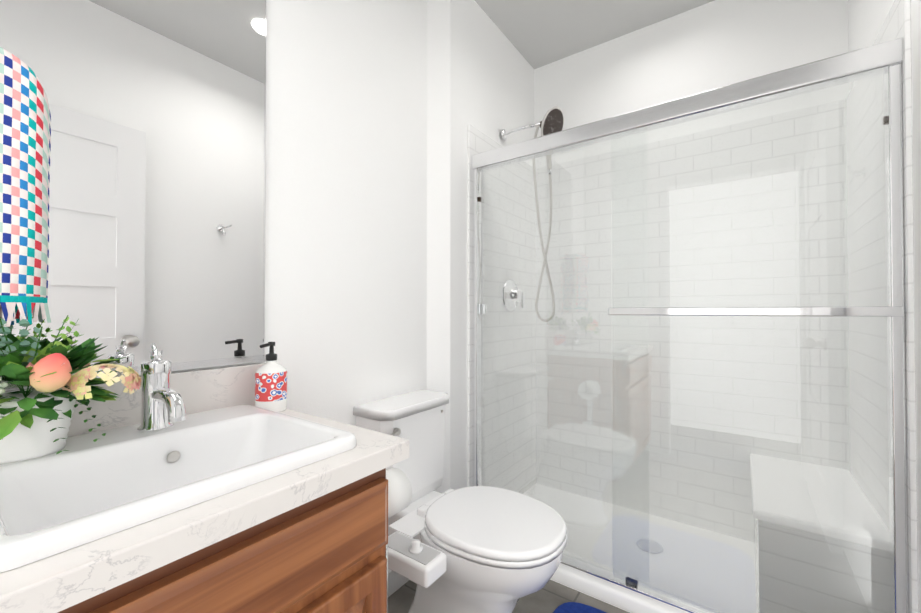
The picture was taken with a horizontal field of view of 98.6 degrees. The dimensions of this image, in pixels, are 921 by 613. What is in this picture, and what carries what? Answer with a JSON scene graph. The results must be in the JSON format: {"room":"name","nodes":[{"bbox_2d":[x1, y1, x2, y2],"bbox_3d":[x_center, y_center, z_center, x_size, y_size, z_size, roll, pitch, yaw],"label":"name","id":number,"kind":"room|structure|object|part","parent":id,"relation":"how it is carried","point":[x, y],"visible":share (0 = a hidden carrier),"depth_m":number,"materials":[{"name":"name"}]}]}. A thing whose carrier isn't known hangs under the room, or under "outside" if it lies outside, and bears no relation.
{"room":"bathroom","nodes":[
{"label":"bathroom","id":0,"kind":"room"},
{"bbox_2d":[5,0,426,570],"bbox_3d":[-0.364,-0.196,1.516,0.100,2.620,2.740,0,-1,35],"label":"wall","id":1,"kind":"structure","parent":0,"point":[346,223],"depth_m":1.38,"materials":[{"name":"white paint"}]},
{"bbox_2d":[0,47,50,326],"bbox_3d":[-0.886,-0.215,0.624,0.084,0.503,0.341,0,-1,35],"label":"towel","id":2,"kind":"object","parent":1,"relation":"attached to","point":[25,132],"visible":0.98,"depth_m":0.71,"materials":[{"name":"multicoloured fabric"}]},
{"bbox_2d":[0,0,265,388],"bbox_3d":[-0.709,-0.469,0.932,0.014,1.247,0.511,0,-1,35],"label":"mirror","id":3,"kind":"object","parent":1,"relation":"attached to","point":[157,108],"visible":0.79,"depth_m":0.92,"materials":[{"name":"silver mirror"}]},
{"bbox_2d":[5,363,265,436],"bbox_3d":[-0.793,0.217,0.797,0.020,0.118,0.831,0,-1,35],"label":"backsplash","id":4,"kind":"structure","parent":1,"relation":"attached to","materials":[{"name":"stone"}]},
{"bbox_2d":[388,570,408,596],"bbox_3d":[-0.345,1.068,1.433,0.012,0.090,0.690,0,-1,35],"label":"baseboard","id":5,"kind":"structure","parent":1,"relation":"attached to","point":[396,581],"depth_m":1.54,"materials":[{"name":"white paint"}]},
{"bbox_2d":[427,0,533,492],"bbox_3d":[0.159,-0.190,2.109,0.064,2.620,0.967,0,-1,35],"label":"wall","id":6,"kind":"structure","parent":0,"point":[480,73],"depth_m":1.80,"materials":[{"name":"white paint"}]},
{"bbox_2d":[472,169,480,485],"bbox_3d":[0.078,0.193,1.893,0.026,1.695,0.044,0,-1,35],"label":"jamb","id":7,"kind":"object","parent":6,"relation":"attached to","point":[476,330],"visible":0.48,"depth_m":1.88,"materials":[{"name":"silver metal"}]},
{"bbox_2d":[481,304,486,313],"bbox_3d":[0.114,0.013,1.898,0.025,0.050,0.016,0,-1,35],"label":"shower door handle","id":8,"kind":"object","parent":6,"relation":"attached to","point":[484,307],"visible":0.69,"depth_m":1.89,"materials":[{"name":"silver metal"}]},
{"bbox_2d":[468,124,535,493],"bbox_3d":[0.253,0.113,2.173,0.012,1.955,0.748,0,-1,35],"label":"shower wall tile","id":9,"kind":"structure","parent":6,"relation":"attached to","point":[479,141],"depth_m":2.15,"materials":[{"name":"white tile"}]},
{"bbox_2d":[502,279,523,311],"bbox_3d":[0.300,-0.061,2.179,0.058,0.180,0.180,0,-1,35],"label":"shower valve","id":10,"kind":"object","parent":9,"relation":"attached to","point":[507,300],"depth_m":2.16,"materials":[{"name":"silver metal"}]},
{"bbox_3d":[0.346,-0.035,2.225,0.017,0.090,0.017,0,-1,35],"label":"lever","id":11,"kind":"part","parent":10,"relation":"part of","materials":[{"name":"silver metal"}]},
{"bbox_2d":[501,106,563,321],"bbox_3d":[0.384,-0.464,2.091,0.302,1.089,0.182,0,-1,35],"label":"shower head","id":12,"kind":"object","parent":9,"relation":"attached to","point":[552,121],"visible":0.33,"depth_m":2.04},
{"bbox_3d":[0.334,-0.944,2.108,0.199,0.042,0.070,0,-1,35],"label":"arm","id":13,"kind":"part","parent":12,"relation":"part of"},
{"bbox_2d":[471,37,902,612],"bbox_3d":[0.641,0.153,1.494,1.429,1.760,0.060,0,-1,35],"label":"shower door","id":14,"kind":"object","parent":6,"relation":"attached to","point":[877,60],"visible":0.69,"depth_m":1.37,"materials":[{"name":"clear glass"}]},
{"bbox_3d":[0.393,0.184,1.683,0.746,1.702,0.006,0,-1,35],"label":"glass","id":15,"kind":"part","parent":14,"relation":"part of","materials":[{"name":"clear glass"}]},
{"bbox_3d":[0.641,-0.693,1.503,1.429,0.068,0.060,0,-1,35],"label":"rail","id":16,"kind":"part","parent":14,"relation":"part of","materials":[{"name":"silver metal"}]},
{"bbox_3d":[0.887,0.180,1.304,0.750,1.702,0.006,0,-1,35],"label":"glass","id":17,"kind":"part","parent":14,"relation":"part of","materials":[{"name":"clear glass"}]},
{"bbox_2d":[388,580,628,612],"bbox_3d":[0.286,1.159,1.039,1.695,0.100,2.740,0,-1,35],"label":"floor","id":18,"kind":"structure","parent":0,"point":[550,596],"depth_m":1.50,"materials":[{"name":"tile"}]},
{"bbox_2d":[0,363,408,612],"bbox_3d":[-0.574,0.630,0.640,0.556,0.948,0.836,0,-1,35],"label":"bathroom vanity","id":19,"kind":"object","parent":18,"relation":"on","point":[227,495],"visible":0.96,"depth_m":0.64,"materials":[{"name":"brown wood"}]},
{"bbox_2d":[0,315,141,463],"bbox_3d":[-0.726,0.133,0.668,0.217,0.236,0.278,0,-1,35],"label":"flower pot","id":20,"kind":"object","parent":19,"relation":"on","point":[35,422],"visible":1,"depth_m":0.66,"materials":[{"name":"white ceramic"}]},
{"bbox_3d":[-0.743,0.201,0.677,0.130,0.100,0.130,0,-1,35],"label":"pot","id":21,"kind":"part","parent":20,"relation":"part of","materials":[{"name":"white ceramic"}]},
{"bbox_2d":[137,343,185,431],"bbox_3d":[-0.598,0.165,0.801,0.155,0.175,0.062,0,-1,35],"label":"faucet","id":22,"kind":"object","parent":19,"relation":"on","point":[162,405],"visible":0.98,"depth_m":0.80,"materials":[{"name":"silver metal"}]},
{"bbox_3d":[-0.646,0.090,0.836,0.025,0.024,0.009,0,-1,35],"label":"lever","id":23,"kind":"part","parent":22,"relation":"part of","materials":[{"name":"silver metal"}]},
{"bbox_3d":[-0.638,0.104,0.830,0.023,0.022,0.021,0,-1,35],"label":"knob","id":24,"kind":"part","parent":22,"relation":"part of","materials":[{"name":"silver metal"}]},
{"bbox_3d":[-0.580,0.192,0.788,0.111,0.057,0.029,0,-1,35],"label":"spout","id":25,"kind":"part","parent":22,"relation":"part of","materials":[{"name":"silver metal"}]},
{"bbox_2d":[0,405,355,572],"bbox_3d":[-0.523,0.320,0.718,0.460,0.136,0.495,0,-1,35],"label":"sink","id":26,"kind":"object","parent":19,"relation":"in","point":[53,506],"depth_m":0.69,"materials":[{"name":"white ceramic"}]},
{"bbox_3d":[-0.385,0.361,0.499,0.022,0.102,0.770,0,-1,35],"label":"frame","id":27,"kind":"part","parent":19,"relation":"part of","materials":[{"name":"brown wood"}]},
{"bbox_3d":[-0.362,0.403,0.488,0.026,0.126,0.738,0,-1,35],"label":"drawer","id":28,"kind":"part","parent":19,"relation":"part of","materials":[{"name":"brown wood"}]},
{"bbox_2d":[255,342,286,412],"bbox_3d":[-0.507,0.186,1.061,0.078,0.184,0.078,0,-1,35],"label":"soap dispenser","id":29,"kind":"object","parent":19,"relation":"on","point":[271,384],"visible":0.92,"depth_m":1.03,"materials":[{"name":"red plastic"}]},
{"bbox_3d":[-0.365,0.742,0.486,0.019,0.491,0.738,0,-1,35],"label":"door","id":30,"kind":"part","parent":19,"relation":"part of","materials":[{"name":"brown wood"}]},
{"bbox_2d":[386,468,411,612],"bbox_3d":[-0.209,0.776,1.032,0.140,0.665,0.141,0,-1,35],"label":"paper holder","id":31,"kind":"object","parent":18,"relation":"on","point":[399,492],"visible":0.23,"depth_m":1.03,"materials":[{"name":"silver metal"}]},
{"bbox_2d":[353,389,566,612],"bbox_3d":[-0.019,0.729,1.295,0.691,0.764,0.487,0,-1,35],"label":"toilet","id":32,"kind":"object","parent":18,"relation":"on","point":[480,549],"visible":0.73,"depth_m":1.22,"materials":[{"name":"white ceramic"}]},
{"bbox_3d":[-0.206,0.545,1.493,0.155,0.326,0.350,0,-1,35],"label":"tank","id":33,"kind":"part","parent":32,"relation":"part of","materials":[{"name":"white ceramic"}]},
{"bbox_3d":[-0.146,0.697,1.144,0.175,0.002,0.067,0,-1,35],"label":"bidet panel","id":34,"kind":"part","parent":32,"relation":"part of","materials":[{"name":"grey plastic"}]},
{"bbox_3d":[-0.102,0.704,1.357,0.100,0.005,0.300,0,-1,35],"label":"bidet plate","id":35,"kind":"part","parent":32,"relation":"part of","materials":[{"name":"white plastic"}]},
{"bbox_3d":[-0.127,0.683,1.132,0.040,0.025,0.040,0,-1,35],"label":"bidet knob","id":36,"kind":"part","parent":32,"relation":"part of","materials":[{"name":"white plastic"}]},
{"bbox_3d":[0.058,0.909,1.302,0.562,0.405,0.376,0,-1,35],"label":"bowl","id":37,"kind":"part","parent":32,"relation":"part of","materials":[{"name":"white ceramic"}]},
{"bbox_3d":[0.110,0.697,1.267,0.449,0.018,0.384,0,-1,35],"label":"seat","id":38,"kind":"part","parent":32,"relation":"part of","materials":[{"name":"white plastic"}]},
{"bbox_2d":[553,602,606,612],"bbox_3d":[0.482,1.100,1.121,0.600,0.018,0.540,0,-1,35],"label":"rug","id":39,"kind":"object","parent":18,"relation":"on","point":[571,607],"visible":0.96,"depth_m":1.43,"materials":[{"name":"blue fabric"}]},
{"bbox_2d":[523,483,757,612],"bbox_3d":[0.828,1.086,1.746,1.427,0.060,0.756,0,-1,35],"label":"pan","id":40,"kind":"object","parent":18,"relation":"on","point":[617,597],"visible":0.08,"depth_m":1.70,"materials":[{"name":"white ceramic"}]},
{"bbox_2d":[560,554,722,612],"bbox_3d":[0.641,1.045,1.484,1.429,0.016,0.056,0,-1,35],"label":"track","id":41,"kind":"object","parent":40,"relation":"on","point":[591,571],"visible":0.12,"depth_m":1.46,"materials":[{"name":"silver metal"}]},
{"bbox_2d":[626,577,637,585],"bbox_3d":[0.641,1.030,1.484,0.040,0.012,0.014,0,-1,35],"label":"guide","id":42,"kind":"object","parent":41,"relation":"on","point":[634,581],"visible":0.64,"depth_m":1.48,"materials":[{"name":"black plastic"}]},
{"bbox_2d":[637,539,662,553],"bbox_3d":[0.856,1.084,1.792,0.110,0.004,0.110,0,-1,35],"label":"floor drain","id":43,"kind":"object","parent":40,"relation":"in","point":[653,548],"depth_m":1.79,"materials":[{"name":"silver metal"}]},
{"bbox_2d":[754,518,890,612],"bbox_3d":[1.298,0.893,1.471,0.320,0.380,0.643,0,-1,35],"label":"bench","id":44,"kind":"object","parent":40,"relation":"on","point":[785,534],"depth_m":1.22,"materials":[{"name":"white tile"}]},
{"bbox_2d":[750,454,889,551],"bbox_3d":[1.288,0.688,1.474,0.335,0.030,0.653,0,-1,35],"label":"seat","id":45,"kind":"object","parent":44,"relation":"on","point":[822,496],"depth_m":1.36,"materials":[{"name":"white stone"}]},
{"bbox_2d":[475,0,713,68],"bbox_3d":[0.286,-1.561,1.069,1.695,0.100,2.740,0,-1,35],"label":"ceiling","id":46,"kind":"structure","parent":0,"point":[538,33],"depth_m":2.08,"materials":[{"name":"grey paint"}]},
{"bbox_2d":[534,0,848,167],"bbox_3d":[1.051,-0.190,2.129,1.495,2.620,0.100,0,-1,35],"label":"wall","id":47,"kind":"structure","parent":0,"point":[714,44],"depth_m":1.99,"materials":[{"name":"white paint"}]},
{"bbox_2d":[535,99,849,541],"bbox_3d":[1.045,0.112,2.062,1.431,1.955,0.012,0,-1,35],"label":"shower wall tile","id":48,"kind":"structure","parent":47,"relation":"attached to","point":[756,296],"depth_m":1.96,"materials":[{"name":"white tile"}]},
{"bbox_2d":[848,0,920,612],"bbox_3d":[0.935,-0.206,0.591,0.100,2.620,2.740,0,-1,35],"label":"wall","id":49,"kind":"structure","parent":0,"point":[866,19],"depth_m":1.04,"materials":[{"name":"white paint"}]},
{"bbox_2d":[846,0,917,612],"bbox_3d":[1.409,0.104,1.351,0.012,1.955,0.748,0,-1,35],"label":"shower wall tile","id":50,"kind":"structure","parent":49,"relation":"attached to","point":[896,24],"depth_m":1.29,"materials":[{"name":"white tile"}]},
{"bbox_2d":[883,116,887,124],"bbox_3d":[1.193,-0.521,1.107,0.014,0.020,0.014,0,-1,35],"label":"bumper cover","id":51,"kind":"object","parent":49,"relation":"attached to","point":[884,122],"visible":0.57,"depth_m":1.10,"materials":[{"name":"brown metal"}]},
{"bbox_2d":[884,64,907,612],"bbox_3d":[1.203,0.185,1.093,0.026,1.695,0.044,0,-1,35],"label":"jamb","id":52,"kind":"object","parent":49,"relation":"attached to","point":[896,348],"visible":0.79,"depth_m":1.08,"materials":[{"name":"silver metal"}]},
{"bbox_3d":[0.588,0.018,1.498,0.020,0.016,0.026,0,-1,35],"label":"post","id":53,"kind":"object","parent":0,"visible":0},
{"bbox_2d":[608,306,903,316],"bbox_3d":[0.871,0.016,1.276,0.763,0.028,0.010,0,-1,35],"label":"towel bar","id":54,"kind":"object","parent":53,"relation":"attached to","point":[885,311],"visible":1,"depth_m":1.22,"materials":[{"name":"silver metal"}]}
]}

